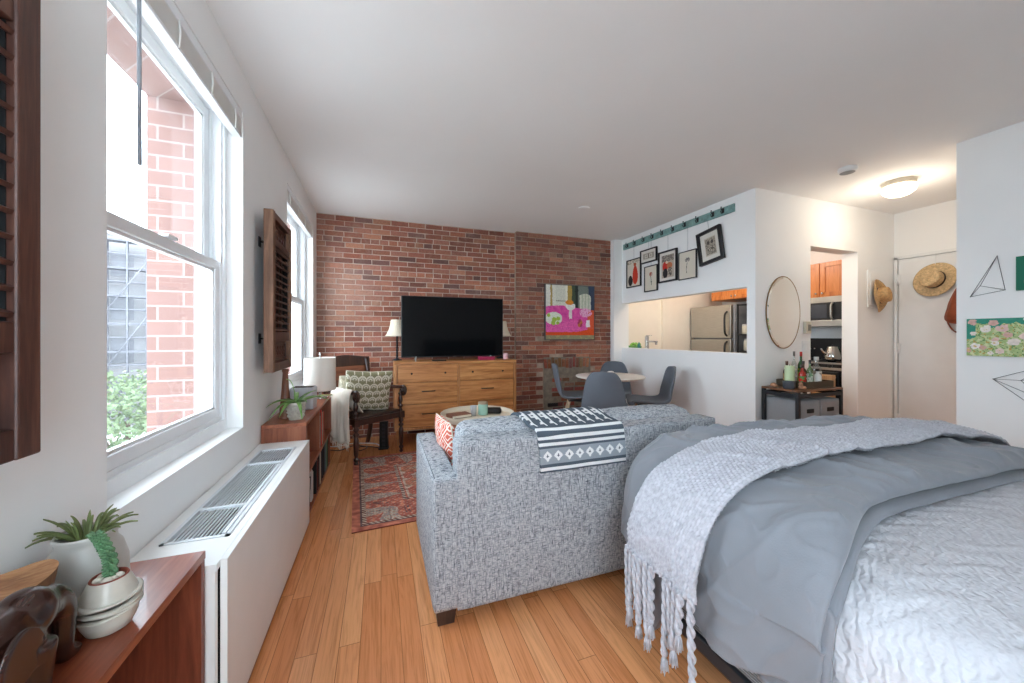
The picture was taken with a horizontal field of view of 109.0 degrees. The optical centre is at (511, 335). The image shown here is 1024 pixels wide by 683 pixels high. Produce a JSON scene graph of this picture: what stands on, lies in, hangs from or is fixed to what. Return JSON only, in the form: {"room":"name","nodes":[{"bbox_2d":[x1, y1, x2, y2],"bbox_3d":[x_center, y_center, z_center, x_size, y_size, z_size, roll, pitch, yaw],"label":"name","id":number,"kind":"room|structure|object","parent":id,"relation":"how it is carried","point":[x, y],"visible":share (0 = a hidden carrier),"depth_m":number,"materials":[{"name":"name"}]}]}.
{"room":"studio apartment","nodes":[
{"label":"studio apartment","id":0,"kind":"room"},
{"bbox_2d":[0,0,315,574],"bbox_3d":[-1.382,-0.100,1.496,0.210,2.600,5.750,0,0,-20],"label":"wall","id":1,"kind":"structure","parent":0,"point":[67,477],"depth_m":0.94,"materials":[{"name":"paint"}]},
{"bbox_2d":[0,0,40,464],"bbox_3d":[-0.837,-0.263,0.442,0.096,0.955,0.460,0,0,-20],"label":"shutter","id":2,"kind":"object","parent":1,"relation":"attached to","point":[20,20],"visible":1,"depth_m":0.63,"materials":[{"name":"brown wood"}]},
{"bbox_2d":[107,0,226,499],"bbox_3d":[-1.379,-0.352,1.414,0.120,1.675,1.023,0,0,-20],"label":"window","id":3,"kind":"structure","parent":1,"relation":"in","point":[129,462],"depth_m":1.79,"materials":[{"name":"plastic"}]},
{"bbox_2d":[132,0,241,165],"bbox_3d":[-1.270,-0.849,1.453,0.066,0.677,1.015,0,0,-20],"label":"window blind","id":4,"kind":"object","parent":3,"relation":"attached to","point":[163,16],"visible":1,"depth_m":1.39,"materials":[{"name":"plastic"}]},
{"bbox_2d":[258,208,290,372],"bbox_3d":[-1.513,-0.263,2.326,0.096,0.955,0.460,0,0,-20],"label":"shutter","id":5,"kind":"object","parent":1,"relation":"attached to","point":[277,236],"visible":1,"depth_m":2.25,"materials":[{"name":"brown wood"}]},
{"bbox_2d":[287,209,305,390],"bbox_3d":[-2.072,-0.357,3.347,0.120,1.685,1.160,0,0,-20],"label":"window","id":6,"kind":"structure","parent":1,"relation":"in","point":[298,295],"depth_m":3.84,"materials":[{"name":"plastic"}]},
{"bbox_2d":[287,184,312,237],"bbox_3d":[-1.970,-1.127,3.384,0.052,0.139,1.152,0,0,-20],"label":"window blind","id":7,"kind":"object","parent":6,"relation":"attached to","point":[293,205],"visible":0.82,"depth_m":3.29,"materials":[{"name":"plastic"}]},
{"bbox_2d":[107,6,290,432],"bbox_3d":[-1.579,0.950,1.452,0.188,11.500,6.600,0,0,-20],"label":"wall","id":8,"kind":"structure","parent":0,"point":[170,119],"depth_m":1.83,"materials":[{"name":"brick"}]},
{"bbox_2d":[316,213,514,439],"bbox_3d":[-1.105,-0.099,4.605,2.414,2.602,0.125,0,0,-20],"label":"wall","id":9,"kind":"structure","parent":0,"point":[364,266],"depth_m":4.40,"materials":[{"name":"brick"}]},
{"bbox_2d":[248,431,730,682],"bbox_3d":[1.564,1.260,2.554,6.670,0.120,5.950,0,0,-20],"label":"floor","id":10,"kind":"structure","parent":0,"point":[356,607],"depth_m":1.50,"materials":[{"name":"brown wood"}]},
{"bbox_2d":[52,551,205,682],"bbox_3d":[-0.802,0.900,0.536,0.224,0.600,0.952,0,0,-20],"label":"shelf unit","id":11,"kind":"object","parent":10,"relation":"on","point":[164,640],"visible":0.57,"depth_m":0.96,"materials":[{"name":"brown wood"}]},
{"bbox_2d":[0,559,58,600],"bbox_3d":[-0.897,0.513,0.640,0.126,0.173,0.124,0,0,-20],"label":"wooden bowl","id":12,"kind":"object","parent":11,"relation":"on","point":[44,572],"visible":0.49,"depth_m":0.67,"materials":[{"name":"brown wood"}]},
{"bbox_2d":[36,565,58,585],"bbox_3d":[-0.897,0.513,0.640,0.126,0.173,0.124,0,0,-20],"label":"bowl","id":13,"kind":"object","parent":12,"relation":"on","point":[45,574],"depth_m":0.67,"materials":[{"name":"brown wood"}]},
{"bbox_2d":[0,583,81,682],"bbox_3d":[-0.783,0.507,0.560,0.107,0.187,0.291,0,0,-20],"label":"elephant figurine","id":14,"kind":"object","parent":11,"relation":"on","point":[38,623],"visible":1,"depth_m":0.58,"materials":[{"name":"wood"}]},
{"bbox_2d":[25,504,138,597],"bbox_3d":[-0.936,0.494,0.804,0.143,0.212,0.150,0,0,23],"label":"potted plant","id":15,"kind":"object","parent":11,"relation":"on","point":[79,561],"visible":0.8,"depth_m":0.77,"materials":[{"name":"green plant"}]},
{"bbox_2d":[76,529,143,638],"bbox_3d":[-0.827,0.500,0.750,0.100,0.200,0.100,0,0,-20],"label":"succulent pot","id":16,"kind":"object","parent":11,"relation":"on","point":[111,598],"visible":0.98,"depth_m":0.73,"materials":[{"name":"ceramic"}]},
{"bbox_2d":[130,440,308,682],"bbox_3d":[-1.171,0.922,1.622,0.264,0.556,1.320,0,0,-20],"label":"radiator cover","id":17,"kind":"object","parent":10,"relation":"on","point":[251,536],"visible":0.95,"depth_m":1.31,"materials":[{"name":"white metal"}]},
{"bbox_2d":[159,447,295,546],"bbox_3d":[-1.174,0.655,1.629,0.180,0.022,1.005,0,0,-20],"label":"grille","id":18,"kind":"object","parent":17,"relation":"attached to","point":[187,530],"depth_m":1.43,"materials":[{"name":"metal"}]},
{"bbox_2d":[261,394,330,513],"bbox_3d":[-1.614,0.873,2.831,0.246,0.655,1.220,0,0,-20],"label":"bookcase","id":19,"kind":"object","parent":10,"relation":"on","point":[275,430],"visible":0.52,"depth_m":2.53,"materials":[{"name":"brown wood"}]},
{"bbox_2d":[278,369,289,418],"bbox_3d":[-1.511,0.383,2.433,0.088,0.325,0.088,0,0,-20],"label":"candlestick","id":20,"kind":"object","parent":19,"relation":"on","point":[285,393],"visible":0.73,"depth_m":2.41,"materials":[{"name":"brown wood"}]},
{"bbox_2d":[267,379,328,420],"bbox_3d":[-1.359,0.413,2.393,0.365,0.264,0.367,0,0,6],"label":"potted plant","id":21,"kind":"object","parent":19,"relation":"on","point":[295,408],"visible":1,"depth_m":2.36,"materials":[{"name":"green plant"}]},
{"bbox_2d":[290,386,316,409],"bbox_3d":[-1.560,0.462,2.734,0.156,0.166,0.120,0,0,-14],"label":"planter box","id":22,"kind":"object","parent":19,"relation":"on","point":[311,403],"visible":0.59,"depth_m":2.69,"materials":[{"name":"ceramic"}]},
{"bbox_2d":[309,470,312,501],"bbox_3d":[-1.532,1.048,2.595,0.200,0.262,0.070,0,0,-20],"label":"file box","id":23,"kind":"object","parent":19,"relation":"on","point":[311,472],"visible":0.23,"depth_m":2.60,"materials":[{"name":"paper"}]},
{"bbox_2d":[312,460,316,493],"bbox_3d":[-1.562,1.059,2.709,0.200,0.240,0.035,0,0,-20],"label":"book","id":24,"kind":"object","parent":19,"relation":"on","point":[314,468],"visible":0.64,"depth_m":2.73,"materials":[{"name":"paper"}]},
{"bbox_2d":[304,352,335,398],"bbox_3d":[-1.691,0.344,3.218,0.254,0.402,0.254,0,0,-20],"label":"table lamp","id":25,"kind":"object","parent":19,"relation":"on","point":[320,372],"visible":0.8,"depth_m":3.12,"materials":[{"name":"fabric"}]},
{"bbox_2d":[324,355,406,464],"bbox_3d":[-1.538,0.707,3.757,0.734,1.000,0.574,0,0,36],"label":"armchair","id":26,"kind":"object","parent":10,"relation":"on","point":[343,362],"visible":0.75,"depth_m":3.76,"materials":[{"name":"brown wood"}]},
{"bbox_2d":[338,376,345,387],"bbox_3d":[-1.606,0.573,3.733,0.150,0.366,0.380,0,0,33],"label":"throw pillow","id":27,"kind":"object","parent":26,"relation":"on","point":[342,379],"visible":0.09,"depth_m":3.57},
{"bbox_2d":[330,387,363,449],"bbox_3d":[-1.575,0.782,3.477,0.368,0.571,0.202,0,0,36],"label":"throw","id":28,"kind":"object","parent":26,"relation":"on","point":[341,398],"visible":0.9,"depth_m":3.43,"materials":[{"name":"fabric"}]},
{"bbox_2d":[345,370,392,410],"bbox_3d":[-1.435,0.547,3.637,0.462,0.438,0.215,0,0,-29],"label":"throw pillow","id":29,"kind":"object","parent":26,"relation":"on","point":[373,388],"visible":0.87,"depth_m":3.58,"materials":[{"name":"fabric"}]},
{"bbox_2d":[378,421,389,449],"bbox_3d":[-1.367,1.055,3.897,0.100,0.290,0.090,0,0,-8],"label":"tower","id":30,"kind":"object","parent":10,"relation":"on","point":[383,425],"visible":1,"depth_m":3.87,"materials":[{"name":"black plastic"}]},
{"bbox_2d":[352,451,416,533],"bbox_3d":[-0.317,1.195,3.286,2.050,0.008,1.460,0,0,-23],"label":"area rug","id":31,"kind":"object","parent":10,"relation":"on","point":[384,486],"visible":0.29,"depth_m":2.80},
{"bbox_2d":[440,405,513,427],"bbox_3d":[-0.326,0.955,3.453,0.690,0.472,0.690,0,0,-20],"label":"coffee table","id":32,"kind":"object","parent":31,"relation":"on","point":[505,411],"visible":0.33,"depth_m":3.53,"materials":[{"name":"beige paint"}]},
{"bbox_2d":[446,411,471,418],"bbox_3d":[-0.499,0.745,3.433,0.200,0.030,0.140,0,0,-34],"label":"book","id":33,"kind":"object","parent":32,"relation":"on","point":[456,415],"visible":0.86,"depth_m":3.39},
{"bbox_2d":[478,401,487,414],"bbox_3d":[-0.280,0.698,3.533,0.094,0.123,0.094,0,0,-20],"label":"jar candle","id":34,"kind":"object","parent":32,"relation":"on","point":[482,405],"visible":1,"depth_m":3.49,"materials":[{"name":"green glass"}]},
{"bbox_2d":[488,407,501,413],"bbox_3d":[-0.183,0.731,3.589,0.160,0.058,0.070,0,0,0],"label":"case","id":35,"kind":"object","parent":32,"relation":"on","point":[491,410],"visible":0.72,"depth_m":3.56,"materials":[{"name":"black plastic"}]},
{"bbox_2d":[393,358,515,445],"bbox_3d":[-0.679,0.743,4.365,1.400,0.915,0.484,0,0,-20],"label":"dresser","id":36,"kind":"object","parent":10,"relation":"on","point":[433,387],"visible":0.78,"depth_m":4.13,"materials":[{"name":"brown wood"}]},
{"bbox_2d":[385,318,401,360],"bbox_3d":[-1.345,0.036,4.275,0.276,0.497,0.276,0,0,-20],"label":"lamp","id":37,"kind":"object","parent":36,"relation":"on","point":[395,325],"visible":0.9,"depth_m":4.20,"materials":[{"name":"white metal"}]},
{"bbox_2d":[401,295,502,361],"bbox_3d":[-0.681,-0.087,4.326,1.210,0.747,0.223,0,0,-20],"label":"television","id":38,"kind":"object","parent":36,"relation":"on","point":[431,326],"visible":0.94,"depth_m":4.30,"materials":[{"name":"black plastic"}]},
{"bbox_2d":[478,356,494,359],"bbox_3d":[-0.307,0.266,4.379,0.184,0.038,0.124,0,0,-20],"label":"tin","id":39,"kind":"object","parent":36,"relation":"on","point":[479,357],"visible":0.97,"depth_m":4.33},
{"bbox_2d":[497,321,510,357],"bbox_3d":[-0.143,0.036,4.706,0.276,0.497,0.276,0,0,-20],"label":"lamp","id":40,"kind":"object","parent":36,"relation":"on","point":[505,329],"visible":0.19,"depth_m":4.64,"materials":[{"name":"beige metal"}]},
{"bbox_2d":[416,404,714,626],"bbox_3d":[0.313,0.798,2.118,1.628,0.803,0.786,0,0,-20],"label":"sofa","id":41,"kind":"object","parent":10,"relation":"on","point":[492,527],"visible":0.62,"depth_m":1.62,"materials":[{"name":"grey fabric"}]},
{"bbox_2d":[435,413,454,465],"bbox_3d":[-0.346,0.587,1.987,0.119,0.284,0.290,0,0,-26],"label":"throw pillow","id":42,"kind":"object","parent":41,"relation":"on","point":[444,429],"visible":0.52,"depth_m":1.88,"materials":[{"name":"fabric"}]},
{"bbox_2d":[454,415,530,436],"bbox_3d":[0.047,0.578,1.839,0.679,0.362,0.239,0,0,-20],"label":"cushion","id":43,"kind":"object","parent":41,"relation":"on","point":[508,423],"depth_m":1.71,"materials":[{"name":"fabric"}]},
{"bbox_2d":[511,407,625,472],"bbox_3d":[0.260,0.494,1.842,0.497,0.229,0.349,0,0,-20],"label":"patterned throw","id":44,"kind":"object","parent":41,"relation":"on","point":[577,437],"visible":0.98,"depth_m":1.71,"materials":[{"name":"fabric"}]},
{"bbox_2d":[600,404,688,420],"bbox_3d":[0.697,0.578,2.072,0.679,0.362,0.239,0,0,-20],"label":"cushion","id":45,"kind":"object","parent":41,"relation":"on","point":[650,411],"depth_m":2.01,"materials":[{"name":"fabric"}]},
{"bbox_2d":[552,363,582,407],"bbox_3d":[0.753,0.771,4.490,0.524,0.864,0.458,0,0,6],"label":"dining chair","id":46,"kind":"object","parent":10,"relation":"on","point":[571,396],"visible":0.7,"depth_m":4.38,"materials":[{"name":"grey fabric"}]},
{"bbox_2d":[581,372,627,408],"bbox_3d":[0.944,0.771,3.700,0.458,0.864,0.523,0,0,19],"label":"dining chair","id":47,"kind":"object","parent":10,"relation":"on","point":[602,390],"visible":0.66,"depth_m":3.48,"materials":[{"name":"plastic"}]},
{"bbox_2d":[576,372,645,381],"bbox_3d":[1.113,0.825,4.150,0.770,0.751,0.770,0,0,-20],"label":"dining table","id":48,"kind":"object","parent":10,"relation":"on","point":[625,377],"visible":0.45,"depth_m":4.06,"materials":[{"name":"white laminate"}]},
{"bbox_2d":[600,361,631,396],"bbox_3d":[1.303,0.771,4.708,0.458,0.864,0.523,0,0,19],"label":"dining chair","id":49,"kind":"object","parent":10,"relation":"on","point":[616,366],"visible":0.35,"depth_m":4.89,"materials":[{"name":"grey fabric"}]},
{"bbox_2d":[626,366,675,405],"bbox_3d":[1.586,0.771,4.147,0.524,0.864,0.458,0,0,8],"label":"dining chair","id":50,"kind":"object","parent":10,"relation":"on","point":[664,396],"visible":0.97,"depth_m":4.17,"materials":[{"name":"grey plastic"}]},
{"bbox_2d":[691,305,746,352],"bbox_3d":[3.375,0.360,5.769,0.789,1.640,0.740,0,0,-20],"label":"refrigerator","id":51,"kind":"object","parent":10,"relation":"on","point":[713,328],"visible":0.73,"depth_m":5.53,"materials":[{"name":"silver metal"}]},
{"bbox_2d":[681,607,761,682],"bbox_3d":[1.755,0.650,0.853,1.896,1.100,2.080,0,0,-20],"label":"bed","id":52,"kind":"object","parent":10,"relation":"on","point":[734,674],"visible":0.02,"depth_m":1.14,"materials":[{"name":"fabric"}]},
{"bbox_2d":[621,414,1023,682],"bbox_3d":[1.498,0.748,1.611,2.126,0.680,0.957,0,0,-20],"label":"duvet","id":53,"kind":"object","parent":52,"relation":"on","point":[778,563],"visible":0.72,"depth_m":1.06,"materials":[{"name":"fabric"}]},
{"bbox_2d":[624,417,1010,682],"bbox_3d":[1.494,0.745,1.597,2.227,0.712,0.334,0,0,-21],"label":"knit throw","id":54,"kind":"object","parent":53,"relation":"on","point":[677,506],"visible":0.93,"depth_m":1.27,"materials":[{"name":"fabric"}]},
{"bbox_2d":[833,480,1023,682],"bbox_3d":[1.827,0.751,0.677,1.949,0.398,1.440,0,0,-20],"label":"coverlet","id":55,"kind":"object","parent":52,"relation":"on","point":[935,594],"visible":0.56,"depth_m":0.84,"materials":[{"name":"grey fabric"}]},
{"bbox_2d":[737,304,746,352],"bbox_3d":[3.533,0.370,5.151,0.450,1.660,0.430,0,0,-20],"label":"rack","id":56,"kind":"object","parent":10,"relation":"on","point":[738,305],"visible":0.14,"depth_m":5.26,"materials":[{"name":"black metal"}]},
{"bbox_2d":[762,385,842,419],"bbox_3d":[2.685,0.835,3.383,0.600,0.730,0.325,0,0,-20],"label":"bar cart","id":57,"kind":"object","parent":10,"relation":"on","point":[829,391],"visible":0.44,"depth_m":3.27,"materials":[{"name":"black metal"}]},
{"bbox_2d":[782,381,795,388],"bbox_3d":[2.473,0.436,3.257,0.096,0.066,0.095,0,0,-20],"label":"bowl","id":58,"kind":"object","parent":57,"relation":"on","point":[786,384],"visible":1,"depth_m":3.22,"materials":[{"name":"ceramic"}]},
{"bbox_2d":[784,364,794,380],"bbox_3d":[2.534,0.363,3.332,0.076,0.212,0.076,0,0,-20],"label":"pillar candle","id":59,"kind":"object","parent":58,"relation":"in","point":[789,370],"visible":0.65,"depth_m":3.30,"materials":[{"name":"green wax"}]},
{"bbox_2d":[766,396,818,420],"bbox_3d":[2.558,0.857,3.337,0.261,0.580,0.318,0,0,-20],"label":"storage bin","id":60,"kind":"object","parent":57,"relation":"on","point":[777,407],"visible":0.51,"depth_m":3.26,"materials":[{"name":"grey fabric"}]},
{"bbox_2d":[776,379,833,388],"bbox_3d":[2.740,0.440,3.422,0.370,0.060,0.270,0,0,-20],"label":"serving tray","id":61,"kind":"object","parent":57,"relation":"on","point":[824,383],"visible":0.54,"depth_m":3.31,"materials":[{"name":"wood"}]},
{"bbox_2d":[797,352,801,380],"bbox_3d":[2.738,0.304,3.458,0.054,0.312,0.054,0,0,-20],"label":"bottle","id":62,"kind":"object","parent":61,"relation":"on","point":[800,361],"visible":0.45,"depth_m":3.45,"materials":[{"name":"green glass"}]},
{"bbox_2d":[798,365,805,381],"bbox_3d":[2.624,0.360,3.300,0.058,0.200,0.058,0,0,-20],"label":"bottle","id":63,"kind":"object","parent":61,"relation":"on","point":[802,375],"visible":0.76,"depth_m":3.29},
{"bbox_2d":[807,360,812,381],"bbox_3d":[2.734,0.341,3.350,0.050,0.240,0.050,0,0,-20],"label":"bottle","id":64,"kind":"object","parent":61,"relation":"on","point":[809,370],"visible":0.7,"depth_m":3.34,"materials":[{"name":"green glass"}]},
{"bbox_2d":[813,369,821,381],"bbox_3d":[2.804,0.381,3.349,0.060,0.160,0.060,0,0,-20],"label":"bottle","id":65,"kind":"object","parent":61,"relation":"on","point":[817,377],"visible":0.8,"depth_m":3.33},
{"bbox_2d":[802,393,838,415],"bbox_3d":[2.812,0.857,3.429,0.261,0.580,0.318,0,0,-20],"label":"storage bin","id":66,"kind":"object","parent":57,"relation":"on","point":[828,406],"visible":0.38,"depth_m":3.28,"materials":[{"name":"grey fabric"}]},
{"bbox_2d":[811,374,835,397],"bbox_3d":[3.491,0.823,4.217,0.300,0.755,0.260,0,0,-20],"label":"base cabinet","id":67,"kind":"object","parent":10,"relation":"on","point":[824,376],"visible":0.07,"depth_m":4.11,"materials":[{"name":"brown wood"}]},
{"bbox_2d":[811,338,841,397],"bbox_3d":[3.883,0.605,4.602,0.661,1.150,0.760,0,0,-20],"label":"stove","id":68,"kind":"object","parent":10,"relation":"on","point":[829,367],"visible":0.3,"depth_m":4.51,"materials":[{"name":"black metal"}]},
{"bbox_2d":[820,345,841,359],"bbox_3d":[3.804,0.194,4.349,0.177,0.182,0.186,0,0,-42],"label":"kettle","id":69,"kind":"object","parent":68,"relation":"on","point":[832,352],"visible":0.98,"depth_m":4.30,"materials":[{"name":"silver metal"}]},
{"bbox_3d":[2.252,0.695,4.766,0.560,0.810,1.990,0,0,-20],"label":"countertop","id":70,"kind":"structure","parent":10,"relation":"on","visible":0},
{"bbox_2d":[645,335,657,347],"bbox_3d":[1.949,0.139,5.109,0.040,0.302,0.220,0,0,-20],"label":"kitchen faucet","id":71,"kind":"object","parent":70,"relation":"on","point":[647,341],"visible":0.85,"depth_m":5.17,"materials":[{"name":"silver metal"}]},
{"bbox_2d":[514,231,610,411],"bbox_3d":[0.735,-0.099,5.206,1.504,2.601,0.197,0,0,-20],"label":"wall","id":72,"kind":"structure","parent":0,"point":[540,259],"depth_m":5.05,"materials":[{"name":"brick"}]},
{"bbox_2d":[544,284,594,339],"bbox_3d":[0.813,-0.330,5.120,0.776,0.766,0.036,0,0,-20],"label":"canvas painting","id":73,"kind":"object","parent":72,"relation":"attached to","point":[569,310],"visible":1,"depth_m":5.10,"materials":[{"name":"multicoloured fabric"}]},
{"bbox_2d":[205,0,1023,240],"bbox_3d":[1.564,-1.460,2.554,6.670,0.120,5.950,0,0,-20],"label":"ceiling","id":74,"kind":"structure","parent":0,"point":[511,116],"depth_m":2.15,"materials":[{"name":"paint"}]},
{"bbox_2d":[837,165,857,174],"bbox_3d":[2.796,-1.378,3.043,0.126,0.044,0.126,0,0,-20],"label":"smoke detector","id":75,"kind":"object","parent":74,"relation":"attached to","point":[846,170],"visible":1,"depth_m":3.01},
{"bbox_2d":[881,176,917,197],"bbox_3d":[3.508,-1.332,3.310,0.234,0.136,0.234,0,0,-20],"label":"ceiling light","id":76,"kind":"object","parent":74,"relation":"attached to","point":[903,186],"visible":1,"depth_m":3.25,"materials":[{"name":"glass"}]},
{"bbox_2d":[629,293,721,349],"bbox_3d":[2.607,-0.100,6.014,2.130,2.600,0.140,0,0,-20],"label":"wall","id":77,"kind":"structure","parent":0,"point":[668,321],"depth_m":5.91,"materials":[{"name":"paint"}]},
{"bbox_2d":[622,188,763,425],"bbox_3d":[1.967,-0.100,4.539,0.120,2.600,2.285,0,0,-20],"label":"wall","id":78,"kind":"structure","parent":0,"point":[726,387],"depth_m":3.85,"materials":[{"name":"paint"}]},
{"bbox_2d":[610,240,621,361],"bbox_3d":[1.506,-0.100,5.433,0.145,2.600,0.230,0,0,-20],"label":"trim","id":79,"kind":"structure","parent":78,"relation":"attached to","point":[616,245],"depth_m":5.33,"materials":[{"name":"paint"}]},
{"bbox_2d":[623,203,734,249],"bbox_3d":[1.900,-1.283,4.458,0.059,0.084,1.765,0,0,-20],"label":"peg rail","id":80,"kind":"object","parent":78,"relation":"attached to","point":[728,209],"visible":1,"depth_m":4.21,"materials":[{"name":"teal wood"}]},
{"bbox_2d":[626,257,641,287],"bbox_3d":[1.690,-0.966,5.070,0.020,0.572,0.303,0,0,-20],"label":"picture","id":81,"kind":"object","parent":80,"relation":"hanging from","point":[633,267],"visible":1,"depth_m":5.07,"materials":[{"name":"paper"}]},
{"bbox_2d":[640,246,657,264],"bbox_3d":[1.790,-1.108,4.788,0.022,0.289,0.313,0,0,-20],"label":"picture","id":82,"kind":"object","parent":80,"relation":"hanging from","point":[651,254],"visible":1,"depth_m":4.77,"materials":[{"name":"wood"}]},
{"bbox_2d":[643,251,653,259],"bbox_3d":[1.790,-1.053,4.788,0.001,0.088,0.221,0,0,-20],"label":"print","id":83,"kind":"object","parent":82,"relation":"attached to","point":[648,255],"depth_m":4.79},
{"bbox_2d":[644,264,657,291],"bbox_3d":[1.806,-0.916,4.746,0.020,0.671,0.243,0,0,-20],"label":"picture","id":84,"kind":"object","parent":80,"relation":"hanging from","point":[650,272],"visible":1,"depth_m":4.74,"materials":[{"name":"paper"}]},
{"bbox_2d":[658,248,677,282],"bbox_3d":[1.903,-0.958,4.467,0.026,0.588,0.308,0,0,-20],"label":"picture","id":85,"kind":"object","parent":80,"relation":"hanging from","point":[668,259],"visible":1,"depth_m":4.45,"materials":[{"name":"metal"}]},
{"bbox_2d":[662,253,673,278],"bbox_3d":[1.905,-0.855,4.468,0.001,0.277,0.202,0,0,-20],"label":"print","id":86,"kind":"object","parent":85,"relation":"attached to","point":[667,260],"depth_m":4.45},
{"bbox_2d":[678,248,696,280],"bbox_3d":[2.010,-0.952,4.180,0.018,0.600,0.259,0,0,-20],"label":"picture","id":87,"kind":"object","parent":80,"relation":"hanging from","point":[687,260],"visible":1,"depth_m":4.18,"materials":[{"name":"paper"}]},
{"bbox_2d":[695,224,725,266],"bbox_3d":[2.107,-1.004,3.884,0.035,0.491,0.350,0,0,-20],"label":"picture","id":88,"kind":"object","parent":80,"relation":"hanging from","point":[710,242],"visible":1,"depth_m":3.88,"materials":[{"name":"metal"}]},
{"bbox_2d":[704,235,716,256],"bbox_3d":[2.114,-0.958,3.887,0.001,0.198,0.138,0,-8,-20],"label":"print","id":89,"kind":"object","parent":88,"relation":"attached to","point":[710,243],"depth_m":3.89},
{"bbox_2d":[764,189,893,418],"bbox_3d":[3.376,-0.100,3.908,2.105,2.600,0.145,0,0,-20],"label":"wall","id":90,"kind":"structure","parent":0,"point":[795,226],"depth_m":3.97,"materials":[{"name":"paint"}]},
{"bbox_2d":[765,276,799,348],"bbox_3d":[2.648,-0.230,3.560,0.478,0.707,0.015,0,0,-20],"label":"oval mirror","id":91,"kind":"object","parent":90,"relation":"attached to","point":[782,311],"visible":1,"depth_m":3.55,"materials":[{"name":"mirror"}]},
{"bbox_2d":[802,341,809,352],"bbox_3d":[2.963,0.110,3.675,0.110,0.120,0.012,0,0,-20],"label":"light switch","id":92,"kind":"object","parent":90,"relation":"attached to","point":[805,344],"visible":1,"depth_m":3.67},
{"bbox_2d":[803,322,810,333],"bbox_3d":[2.970,-0.085,3.669,0.084,0.120,0.029,0,0,-20],"label":"thermostat","id":93,"kind":"object","parent":90,"relation":"attached to","point":[806,325],"visible":1,"depth_m":3.66,"materials":[{"name":"beige plastic"}]},
{"bbox_2d":[867,270,888,307],"bbox_3d":[4.099,-0.520,4.077,0.400,0.410,0.022,0,0,-20],"label":"breaker panel","id":94,"kind":"object","parent":90,"relation":"attached to","point":[872,276],"visible":0.56,"depth_m":4.03,"materials":[{"name":"paint"}]},
{"bbox_2d":[874,279,892,311],"bbox_3d":[4.036,-0.441,3.969,0.324,0.361,0.125,0,0,-30],"label":"straw hat","id":95,"kind":"object","parent":90,"relation":"hanging from","point":[883,294],"visible":1,"depth_m":3.94,"materials":[{"name":"wicker"}]},
{"bbox_2d":[722,200,955,337],"bbox_3d":[4.630,-0.100,3.707,0.120,2.600,5.850,0,0,-20],"label":"wall","id":96,"kind":"structure","parent":0,"point":[931,228],"depth_m":4.00,"materials":[{"name":"paint"}]},
{"bbox_2d":[712,288,746,301],"bbox_3d":[3.588,-0.780,5.601,0.552,0.440,0.800,0,0,-20],"label":"upper cabinet","id":97,"kind":"object","parent":96,"relation":"attached to","point":[740,295],"visible":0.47,"depth_m":5.61,"materials":[{"name":"orange wood"}]},
{"bbox_2d":[811,260,841,297],"bbox_3d":[4.025,-0.703,4.653,0.372,0.435,0.760,0,0,-20],"label":"upper cabinet","id":98,"kind":"object","parent":96,"relation":"attached to","point":[826,277],"visible":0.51,"depth_m":4.53,"materials":[{"name":"orange wood"}]},
{"bbox_2d":[811,295,841,326],"bbox_3d":[3.979,-0.300,4.637,0.456,0.360,0.760,0,0,-20],"label":"microwave","id":99,"kind":"object","parent":98,"relation":"attached to","point":[825,311],"visible":0.49,"depth_m":4.46,"materials":[{"name":"silver metal"}]},
{"bbox_2d":[894,248,955,423],"bbox_3d":[4.535,0.150,3.727,0.044,2.100,0.952,0,0,-20],"label":"door","id":100,"kind":"structure","parent":96,"relation":"in","point":[924,342],"depth_m":3.96,"materials":[{"name":"wood"}]},
{"bbox_2d":[944,289,955,332],"bbox_3d":[4.490,-0.296,3.593,0.216,0.546,0.317,0,0,-20],"label":"leather backpack","id":101,"kind":"object","parent":100,"relation":"hanging from","point":[950,314],"visible":0.19,"depth_m":3.65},
{"bbox_3d":[4.470,-0.734,3.857,0.030,0.279,0.007,0,0,-20],"label":"hook","id":102,"kind":"object","parent":100,"relation":"attached to","visible":0},
{"bbox_2d":[913,263,955,295],"bbox_3d":[4.415,-0.595,3.833,0.137,0.351,0.329,0,0,-24],"label":"straw hat","id":103,"kind":"object","parent":102,"relation":"hanging from","point":[934,279],"visible":1,"depth_m":3.82,"materials":[{"name":"wicker"}]},
{"bbox_2d":[956,121,1023,447],"bbox_3d":[3.696,-0.100,1.543,0.120,2.600,2.407,0,0,-20],"label":"wall","id":104,"kind":"structure","parent":0,"point":[989,166],"depth_m":2.51,"materials":[{"name":"paint"}]},
{"bbox_2d":[970,256,1004,296],"bbox_3d":[3.249,-0.410,2.505,0.053,0.271,0.159,0,0,-20],"label":"ornament","id":105,"kind":"object","parent":104,"relation":"attached to","point":[996,256],"visible":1,"depth_m":2.49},
{"bbox_2d":[967,317,1023,356],"bbox_3d":[3.346,0.009,2.306,0.022,0.258,0.620,0,0,-20],"label":"floral painting","id":106,"kind":"object","parent":104,"relation":"attached to","point":[1001,337],"visible":1,"depth_m":2.47},
{"bbox_2d":[1016,256,1023,290],"bbox_3d":[3.352,-0.409,2.294,0.020,0.222,0.220,0,0,-20],"label":"painting","id":107,"kind":"object","parent":104,"relation":"attached to","point":[1020,259],"visible":1,"depth_m":2.38},
{"label":"outside","id":108,"kind":"structure","parent":0,"visible":0},
{"bbox_2d":[107,425,144,443],"bbox_3d":[-33.915,6.750,3.764,58.700,0.100,90.000,0,0,-20],"label":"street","id":109,"kind":"structure","parent":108,"point":[110,435],"depth_m":24.33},
{"bbox_2d":[107,233,146,427],"bbox_3d":[-32.889,-0.700,27.776,18.800,14.800,9.590,0,0,-44],"label":"scaffolded building","id":110,"kind":"structure","parent":109,"relation":"on","point":[126,260],"depth_m":27.01,"materials":[{"name":"white"}]},
{"bbox_2d":[107,369,146,449],"bbox_3d":[-11.202,3.838,10.588,5.249,5.738,5.198,0,0,-9],"label":"street tree","id":111,"kind":"object","parent":109,"relation":"on","point":[124,427],"visible":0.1,"depth_m":10.27,"materials":[{"name":"green plant"}]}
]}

